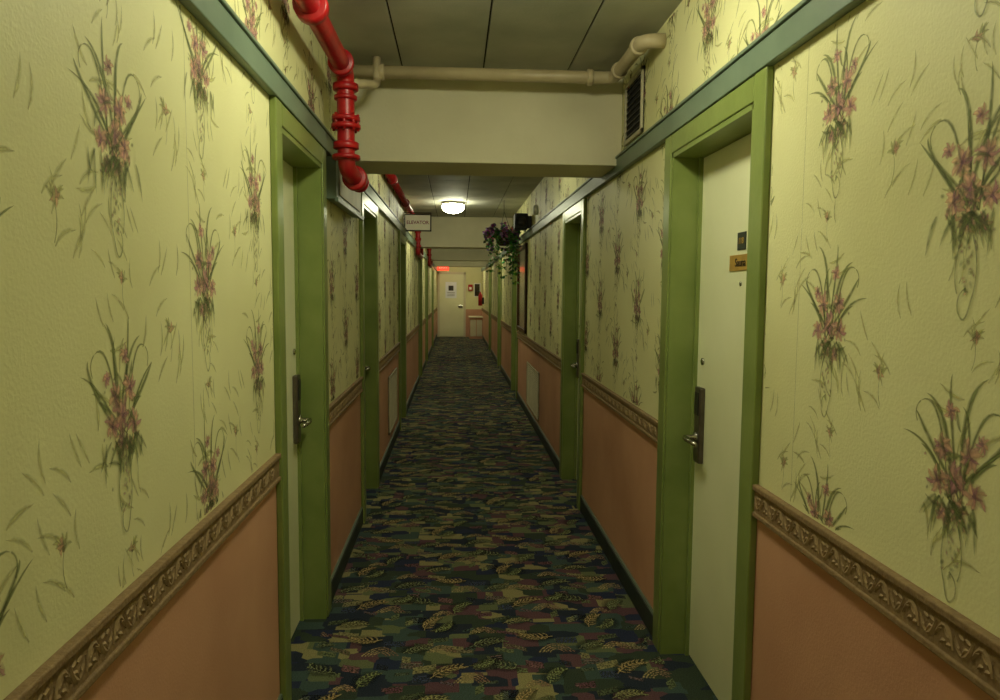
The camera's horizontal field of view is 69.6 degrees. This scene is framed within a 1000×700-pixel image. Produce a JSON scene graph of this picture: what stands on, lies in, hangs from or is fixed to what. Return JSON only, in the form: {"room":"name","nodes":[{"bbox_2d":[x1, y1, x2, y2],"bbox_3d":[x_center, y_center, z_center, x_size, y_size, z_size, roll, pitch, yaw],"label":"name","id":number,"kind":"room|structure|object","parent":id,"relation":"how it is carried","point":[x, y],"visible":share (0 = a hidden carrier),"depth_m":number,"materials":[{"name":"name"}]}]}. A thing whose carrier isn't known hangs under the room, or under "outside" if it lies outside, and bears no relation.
{"room":"hotel corridor","nodes":[
{"label":"hotel corridor","id":0,"kind":"room"},
{"bbox_2d":[0,0,436,699],"bbox_3d":[-1.350,-0.702,10.766,0.160,2.620,25.300,0,5,-4],"label":"wall","id":1,"kind":"structure","parent":0,"point":[217,638],"depth_m":1.41,"materials":[{"name":"paper"}]},
{"bbox_2d":[0,551,32,624],"bbox_3d":[-0.662,0.313,0.985,0.005,0.094,0.077,0,5,-4],"label":"print","id":2,"kind":"object","parent":1,"relation":"attached to","point":[18,566],"depth_m":0.97},
{"bbox_2d":[69,23,146,207],"bbox_3d":[-0.678,-0.404,1.261,0.005,0.303,0.282,0,5,-4],"label":"print","id":3,"kind":"object","parent":1,"relation":"attached to","point":[113,135],"depth_m":1.26},
{"bbox_2d":[82,318,150,480],"bbox_3d":[-0.681,0.092,1.292,0.005,0.302,0.259,0,5,-4],"label":"print","id":4,"kind":"object","parent":1,"relation":"attached to","point":[116,390],"depth_m":1.30},
{"bbox_2d":[175,0,220,113],"bbox_3d":[-0.704,-0.658,1.693,0.005,0.207,0.295,0,5,-4],"label":"print","id":5,"kind":"object","parent":1,"relation":"attached to","point":[198,67],"depth_m":1.68},
{"bbox_2d":[182,205,223,354],"bbox_3d":[-0.707,-0.164,1.727,0.005,0.354,0.284,0,5,-4],"label":"print","id":6,"kind":"object","parent":1,"relation":"attached to","point":[204,282],"depth_m":1.72},
{"bbox_2d":[188,411,226,517],"bbox_3d":[-0.710,0.268,1.755,0.005,0.251,0.272,0,5,-4],"label":"print","id":7,"kind":"object","parent":1,"relation":"attached to","point":[208,488],"depth_m":1.76},
{"bbox_2d":[3,308,436,699],"bbox_3d":[-1.263,-0.300,10.804,0.020,0.093,25.300,0,5,-4],"label":"trim","id":8,"kind":"structure","parent":1,"relation":"attached to","point":[46,675],"depth_m":1.37,"materials":[{"name":"brown wood"}]},
{"bbox_2d":[38,309,436,699],"bbox_3d":[-1.257,-0.294,10.757,0.003,0.046,25.208,0,5,-4],"label":"relief","id":9,"kind":"object","parent":1,"relation":"attached to","point":[75,676],"visible":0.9,"depth_m":1.43,"materials":[{"name":"brown wood"}]},
{"bbox_2d":[240,140,265,245],"bbox_3d":[-0.732,-0.467,2.144,0.005,0.312,0.268,0,5,-4],"label":"print","id":10,"kind":"object","parent":1,"relation":"attached to","point":[256,204],"depth_m":2.14},
{"bbox_2d":[244,310,268,419],"bbox_3d":[-0.736,0.048,2.185,0.005,0.337,0.263,0,5,-4],"label":"print","id":11,"kind":"object","parent":1,"relation":"attached to","point":[254,356],"depth_m":2.19},
{"bbox_2d":[242,0,271,38],"bbox_3d":[-0.734,-1.021,2.182,0.005,0.172,0.328,0,5,-4],"label":"print","id":12,"kind":"object","parent":1,"relation":"attached to","point":[252,19],"depth_m":2.12},
{"bbox_2d":[283,160,299,637],"bbox_3d":[-0.893,0.247,2.850,0.053,2.021,0.704,0,5,-4],"label":"door","id":13,"kind":"structure","parent":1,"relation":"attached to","point":[287,169],"depth_m":3.08,"materials":[{"name":"paint"}]},
{"bbox_2d":[292,349,311,443],"bbox_3d":[-0.854,0.204,3.098,0.081,0.414,0.148,0,5,-4],"label":"lock","id":14,"kind":"object","parent":13,"relation":"attached to","point":[298,420],"visible":1,"depth_m":3.12,"materials":[{"name":"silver metal"}]},
{"bbox_2d":[269,96,331,699],"bbox_3d":[-0.843,0.202,2.849,0.172,2.120,0.910,0,5,-4],"label":"frame","id":15,"kind":"object","parent":1,"relation":"attached to","point":[290,142],"visible":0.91,"depth_m":3.15,"materials":[{"name":"green paint"}]},
{"bbox_2d":[178,0,437,270],"bbox_3d":[-1.246,-1.552,10.702,0.036,0.087,25.300,0,5,-4],"label":"crown molding","id":16,"kind":"structure","parent":1,"relation":"attached to","point":[217,17],"depth_m":2.13,"materials":[{"name":"teal paint"}]},
{"bbox_2d":[326,156,363,220],"bbox_3d":[-0.802,-0.826,3.763,0.062,0.210,0.920,0,5,-4],"label":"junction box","id":17,"kind":"object","parent":1,"relation":"attached to","point":[347,200],"visible":0.7,"depth_m":3.41,"materials":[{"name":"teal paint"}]},
{"bbox_2d":[277,334,436,699],"bbox_3d":[-1.274,0.548,10.874,0.012,0.112,25.300,0,5,-4],"label":"baseboard","id":18,"kind":"structure","parent":1,"relation":"attached to","point":[341,564],"depth_m":4.28,"materials":[{"name":"teal paint"}]},
{"bbox_2d":[359,192,379,522],"bbox_3d":[-0.977,0.024,5.008,0.172,2.120,0.930,0,5,-4],"label":"frame","id":19,"kind":"object","parent":1,"relation":"attached to","point":[368,228],"visible":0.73,"depth_m":5.34,"materials":[{"name":"green paint"}]},
{"bbox_2d":[388,368,396,434],"bbox_3d":[-1.023,0.471,6.887,0.014,0.520,0.850,0,5,-4],"label":"air vent","id":20,"kind":"object","parent":1,"relation":"in","point":[392,379],"visible":1,"depth_m":6.79,"materials":[{"name":"paint"}]},
{"bbox_2d":[398,231,406,430],"bbox_3d":[-1.168,-0.229,8.077,0.172,2.120,0.920,0,5,-4],"label":"frame","id":21,"kind":"object","parent":1,"relation":"attached to","point":[401,238],"visible":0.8,"depth_m":8.39,"materials":[{"name":"green paint"}]},
{"bbox_2d":[404,212,430,231],"bbox_3d":[-0.959,-1.490,8.375,0.320,0.218,0.036,0,5,-4],"label":"sign","id":22,"kind":"object","parent":1,"relation":"attached to","point":[421,222],"visible":0.98,"depth_m":8.36,"materials":[{"name":"metal"}]},
{"bbox_2d":[418,257,422,381],"bbox_3d":[-1.426,-0.571,12.230,0.172,2.120,0.970,0,5,-4],"label":"frame","id":23,"kind":"object","parent":1,"relation":"attached to","point":[420,365],"visible":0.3,"depth_m":12.54,"materials":[{"name":"green paint"}]},
{"bbox_2d":[425,259,427,364],"bbox_3d":[-1.593,-0.793,14.915,0.172,2.120,0.970,0,5,-4],"label":"frame","id":24,"kind":"object","parent":1,"relation":"attached to","point":[426,261],"visible":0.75,"depth_m":14.54,"materials":[{"name":"green paint"}]},
{"bbox_2d":[432,267,433,348],"bbox_3d":[-1.833,-1.112,18.795,0.172,2.120,0.970,0,5,-4],"label":"frame","id":25,"kind":"object","parent":1,"relation":"attached to","point":[432,267],"visible":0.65,"depth_m":18.41,"materials":[{"name":"green paint"}]},
{"bbox_2d":[437,267,481,336],"bbox_3d":[-1.322,-1.742,23.459,1.790,2.620,0.120,0,5,-4],"label":"wall","id":26,"kind":"structure","parent":0,"point":[473,274],"depth_m":23.41,"materials":[{"name":"paint"}]},
{"bbox_2d":[437,272,465,336],"bbox_3d":[-1.571,-1.477,23.390,0.915,2.100,0.030,0,5,-4],"label":"frame","id":27,"kind":"object","parent":26,"relation":"attached to","point":[439,273],"visible":1,"depth_m":23.37,"materials":[{"name":"paint"}]},
{"bbox_2d":[440,274,463,336],"bbox_3d":[-1.571,-1.446,23.378,0.775,2.020,0.060,0,5,-4],"label":"slab","id":28,"kind":"object","parent":26,"relation":"attached to","point":[451,285],"visible":1,"depth_m":23.39,"materials":[{"name":"paint"}]},
{"bbox_2d":[468,285,472,290],"bbox_3d":[-0.960,-2.022,23.363,0.140,0.200,0.070,0,5,-4],"label":"box","id":29,"kind":"object","parent":26,"relation":"attached to","point":[470,287],"visible":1,"depth_m":23.33,"materials":[{"name":"red paint"}]},
{"bbox_2d":[474,283,480,296],"bbox_3d":[-0.742,-1.949,23.406,0.220,0.450,0.024,0,5,-4],"label":"framed notice","id":30,"kind":"object","parent":26,"relation":"attached to","point":[477,286],"visible":0.81,"depth_m":23.40,"materials":[{"name":"white plastic"}]},
{"bbox_2d":[495,212,511,245],"bbox_3d":[0.049,-1.573,8.921,0.230,0.560,0.230,0,5,-4],"label":"basket","id":31,"kind":"object","parent":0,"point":[501,240],"depth_m":8.83,"materials":[{"name":"brown wood"}]},
{"bbox_2d":[291,337,717,699],"bbox_3d":[-0.547,0.656,10.928,1.790,0.100,25.540,0,5,-4],"label":"floor","id":32,"kind":"structure","parent":0,"point":[691,684],"depth_m":3.67,"materials":[{"name":"carpet"}]},
{"bbox_2d":[468,316,482,338],"bbox_3d":[-0.778,-0.725,22.853,0.445,0.700,0.760,0,5,-4],"label":"base cabinet","id":33,"kind":"object","parent":32,"relation":"on","point":[475,322],"visible":0.99,"depth_m":22.51,"materials":[{"name":"paint"}]},
{"bbox_2d":[299,337,676,699],"bbox_3d":[-0.523,0.594,11.063,2.254,0.001,25.472,0,5,-4],"label":"carpet pattern","id":34,"kind":"object","parent":32,"relation":"on","point":[487,665],"visible":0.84,"depth_m":3.70,"materials":[{"name":"multicoloured carpet"}]},
{"bbox_2d":[327,0,681,217],"bbox_3d":[-0.527,-2.066,10.705,1.790,0.119,25.540,0,5,-4],"label":"ceiling","id":35,"kind":"structure","parent":0,"point":[579,35],"depth_m":3.19,"materials":[{"name":"paint"}]},
{"bbox_2d":[385,174,432,267],"bbox_3d":[-1.277,-1.783,11.716,0.094,0.609,15.309,0,5,-4],"label":"pipe","id":36,"kind":"object","parent":35,"relation":"attached to","point":[392,179],"visible":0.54,"depth_m":7.92,"materials":[{"name":"metal"}]},
{"bbox_2d":[437,267,448,270],"bbox_3d":[-1.764,-2.714,22.309,0.360,0.500,0.054,0,5,-4],"label":"exit sign","id":37,"kind":"object","parent":35,"relation":"hanging from","point":[438,268],"visible":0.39,"depth_m":22.30,"materials":[{"name":"plastic"}]},
{"bbox_2d":[441,201,464,213],"bbox_3d":[-0.597,-1.808,9.163,0.310,0.142,0.310,0,5,-4],"label":"ceiling lamp","id":38,"kind":"object","parent":35,"relation":"attached to","point":[453,207],"depth_m":9.06,"materials":[{"name":"white glass"}]},
{"bbox_2d":[433,261,486,266],"bbox_3d":[-1.095,-2.527,19.840,1.468,0.459,0.420,0,5,-4],"label":"ceiling beam","id":39,"kind":"structure","parent":35,"relation":"attached to","point":[437,263],"depth_m":19.65,"materials":[{"name":"beige paint"}]},
{"bbox_2d":[431,249,494,260],"bbox_3d":[-0.847,-2.199,15.861,1.468,0.459,0.420,0,5,-4],"label":"ceiling beam","id":40,"kind":"structure","parent":35,"relation":"attached to","point":[437,254],"depth_m":15.66,"materials":[{"name":"beige paint"}]},
{"bbox_2d":[420,217,511,248],"bbox_3d":[-0.557,-1.813,11.186,1.468,0.459,0.420,0,5,-4],"label":"ceiling beam","id":41,"kind":"structure","parent":35,"relation":"attached to","point":[446,232],"depth_m":10.97,"materials":[{"name":"beige paint"}]},
{"bbox_2d":[354,78,622,177],"bbox_3d":[-0.106,-1.215,3.925,1.468,0.459,0.420,0,5,-4],"label":"ceiling beam","id":42,"kind":"structure","parent":35,"relation":"attached to","point":[409,126],"depth_m":3.73,"materials":[{"name":"beige paint"}]},
{"bbox_2d":[330,33,665,88],"bbox_3d":[-0.062,-1.278,3.248,1.473,0.215,0.639,0,5,-4],"label":"conduit pipe","id":43,"kind":"object","parent":35,"relation":"attached to","point":[639,45],"visible":0.98,"depth_m":3.49,"materials":[{"name":"metal"}]},
{"bbox_2d":[482,212,521,284],"bbox_3d":[0.027,-1.330,8.926,0.495,1.046,0.534,0,5,-4],"label":"hanging plant","id":44,"kind":"object","parent":35,"relation":"hanging from","point":[503,236],"visible":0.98,"depth_m":8.86,"materials":[{"name":"green plant"}]},
{"bbox_2d":[482,0,999,699],"bbox_3d":[0.277,-0.698,10.867,0.160,2.620,25.300,0,5,-4],"label":"wall","id":45,"kind":"structure","parent":0,"point":[814,638],"depth_m":1.61,"materials":[{"name":"paper"}]},
{"bbox_2d":[477,291,483,305],"bbox_3d":[-0.593,-1.574,21.850,0.214,0.460,0.130,0,5,-4],"label":"fire extinguisher","id":46,"kind":"object","parent":45,"relation":"attached to","point":[480,298],"visible":0.99,"depth_m":21.81,"materials":[{"name":"red paint"}]},
{"bbox_2d":[488,266,491,352],"bbox_3d":[-0.171,-1.018,17.800,0.172,2.120,0.970,0,5,-4],"label":"frame","id":47,"kind":"object","parent":45,"relation":"attached to","point":[490,273],"visible":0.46,"depth_m":18.11,"materials":[{"name":"green paint"}]},
{"bbox_2d":[497,258,501,370],"bbox_3d":[0.064,-0.707,14.020,0.172,2.120,0.970,0,5,-4],"label":"frame","id":48,"kind":"object","parent":45,"relation":"attached to","point":[499,307],"visible":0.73,"depth_m":14.36,"materials":[{"name":"green paint"}]},
{"bbox_2d":[511,252,517,398],"bbox_3d":[0.286,-0.412,10.439,0.172,2.120,0.970,0,5,-4],"label":"frame","id":49,"kind":"object","parent":45,"relation":"attached to","point":[514,340],"visible":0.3,"depth_m":10.82,"materials":[{"name":"green paint"}]},
{"bbox_2d":[516,243,527,333],"bbox_3d":[0.281,-0.788,9.277,0.030,1.100,1.150,0,5,-4],"label":"framed picture","id":50,"kind":"object","parent":45,"relation":"attached to","point":[523,256],"visible":0.88,"depth_m":9.20,"materials":[{"name":"brown wood"}]},
{"bbox_2d":[513,213,531,230],"bbox_3d":[0.262,-1.466,8.245,0.200,0.180,0.190,0,5,-4],"label":"wall speaker","id":51,"kind":"object","parent":45,"relation":"attached to","point":[522,221],"visible":0.91,"depth_m":8.16,"materials":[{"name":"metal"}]},
{"bbox_2d":[526,362,538,420],"bbox_3d":[0.361,0.437,8.051,0.014,0.500,1.200,0,5,-4],"label":"air vent","id":52,"kind":"object","parent":45,"relation":"in","point":[532,375],"visible":1,"depth_m":7.98,"materials":[{"name":"metal"}]},
{"bbox_2d":[533,205,537,214],"bbox_3d":[0.374,-1.486,7.642,0.050,0.100,0.100,0,5,-4],"label":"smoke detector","id":53,"kind":"object","parent":45,"relation":"attached to","point":[535,208],"visible":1,"depth_m":7.61,"materials":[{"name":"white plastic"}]},
{"bbox_2d":[483,336,652,637],"bbox_3d":[0.181,0.552,10.964,0.012,0.112,25.300,0,5,-4],"label":"baseboard","id":54,"kind":"structure","parent":45,"relation":"attached to","point":[644,609],"depth_m":4.08,"materials":[{"name":"teal paint"}]},
{"bbox_2d":[559,198,586,510],"bbox_3d":[0.604,0.010,5.326,0.172,2.120,0.930,0,5,-4],"label":"frame","id":55,"kind":"object","parent":45,"relation":"attached to","point":[575,217],"visible":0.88,"depth_m":5.65,"materials":[{"name":"green paint"}]},
{"bbox_2d":[576,227,580,478],"bbox_3d":[0.653,0.055,5.333,0.053,2.021,0.724,0,5,-4],"label":"slab","id":56,"kind":"object","parent":45,"relation":"attached to","point":[580,227],"visible":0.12,"depth_m":5.63,"materials":[{"name":"paint"}]},
{"bbox_2d":[570,325,579,377],"bbox_3d":[0.585,0.013,5.561,0.081,0.414,0.148,0,5,-4],"label":"lock","id":57,"kind":"object","parent":56,"relation":"attached to","point":[576,364],"visible":0.77,"depth_m":5.59,"materials":[{"name":"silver metal"}]},
{"bbox_2d":[624,65,644,145],"bbox_3d":[0.648,-1.174,3.492,0.014,0.300,0.340,0,5,-4],"label":"air vent grille","id":58,"kind":"object","parent":45,"relation":"in","point":[634,89],"visible":1,"depth_m":3.48,"materials":[{"name":"metal"}]},
{"bbox_2d":[481,0,865,271],"bbox_3d":[0.185,-1.549,10.791,0.036,0.087,25.300,0,5,-4],"label":"crown molding","id":59,"kind":"structure","parent":45,"relation":"attached to","point":[807,19],"depth_m":2.22,"materials":[{"name":"teal paint"}]},
{"bbox_2d":[694,0,721,75],"bbox_3d":[0.717,-1.099,2.499,0.005,0.289,0.276,0,5,-4],"label":"print","id":60,"kind":"object","parent":45,"relation":"attached to","point":[708,38],"depth_m":2.48},
{"bbox_2d":[652,66,773,699],"bbox_3d":[0.777,0.239,2.536,0.172,2.120,0.960,0,5,-4],"label":"frame","id":61,"kind":"object","parent":45,"relation":"attached to","point":[747,109],"visible":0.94,"depth_m":2.84,"materials":[{"name":"green paint"}]},
{"bbox_2d":[689,133,750,699],"bbox_3d":[0.827,0.285,2.543,0.053,2.021,0.754,0,5,-4],"label":"slab","id":62,"kind":"object","parent":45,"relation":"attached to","point":[726,173],"visible":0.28,"depth_m":2.64,"materials":[{"name":"paint"}]},
{"bbox_2d":[682,358,704,463],"bbox_3d":[0.757,0.242,2.786,0.081,0.414,0.148,0,5,-4],"label":"lock","id":63,"kind":"object","parent":62,"relation":"attached to","point":[696,440],"visible":1,"depth_m":2.81,"materials":[{"name":"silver metal"}]},
{"bbox_2d":[729,231,746,285],"bbox_3d":[0.818,-0.308,2.443,0.004,0.183,0.200,0,5,-4],"label":"plates","id":64,"kind":"object","parent":62,"relation":"attached to","point":[742,246],"visible":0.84,"depth_m":2.44,"materials":[{"name":"gold metal"}]},
{"bbox_2d":[735,258,745,266],"bbox_3d":[0.815,-0.298,2.443,0.002,0.028,0.090,0,5,-4],"label":"lettering","id":65,"kind":"object","parent":64,"relation":"attached to","point":[738,262],"visible":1,"depth_m":2.45},
{"bbox_2d":[481,308,999,699],"bbox_3d":[0.184,-0.297,10.895,0.020,0.093,25.300,0,5,-4],"label":"trim","id":66,"kind":"structure","parent":45,"relation":"attached to","point":[959,624],"depth_m":1.46,"materials":[{"name":"brown wood"}]},
{"bbox_2d":[482,309,999,685],"bbox_3d":[0.183,-0.291,10.847,0.003,0.046,25.208,0,5,-4],"label":"relief","id":67,"kind":"object","parent":45,"relation":"attached to","point":[966,654],"visible":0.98,"depth_m":1.51,"materials":[{"name":"brown wood"}]},
{"bbox_2d":[790,457,846,525],"bbox_3d":[0.762,0.336,1.729,0.005,0.143,0.263,0,5,-4],"label":"print","id":68,"kind":"object","parent":45,"relation":"attached to","point":[827,514],"depth_m":1.71},
{"bbox_2d":[799,247,865,386],"bbox_3d":[0.766,-0.081,1.678,0.005,0.321,0.298,0,5,-4],"label":"print","id":69,"kind":"object","parent":45,"relation":"attached to","point":[829,324],"depth_m":1.67},
{"bbox_2d":[807,14,875,180],"bbox_3d":[0.770,-0.562,1.643,0.005,0.343,0.289,0,5,-4],"label":"print","id":70,"kind":"object","parent":45,"relation":"attached to","point":[833,107],"depth_m":1.63},
{"bbox_2d":[904,365,999,601],"bbox_3d":[0.790,0.228,1.277,0.005,0.426,0.244,0,5,-4],"label":"print","id":71,"kind":"object","parent":45,"relation":"attached to","point":[942,448],"depth_m":1.25},
{"bbox_2d":[920,62,999,275],"bbox_3d":[0.793,-0.304,1.250,0.005,0.349,0.208,0,5,-4],"label":"print","id":72,"kind":"object","parent":45,"relation":"attached to","point":[967,197],"depth_m":1.22},
{"bbox_3d":[0.248,0.342,-1.826,1.790,2.620,0.120,0,5,-4],"label":"wall","id":73,"kind":"structure","parent":0,"visible":0},
{"bbox_2d":[292,0,368,192],"bbox_3d":[-0.554,-0.802,0.747,0.139,0.563,5.286,0,5,-3],"label":"pipe","id":74,"kind":"object","parent":73,"relation":"attached to","point":[314,13],"visible":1,"depth_m":3.10,"materials":[{"name":"metal"}]}
]}

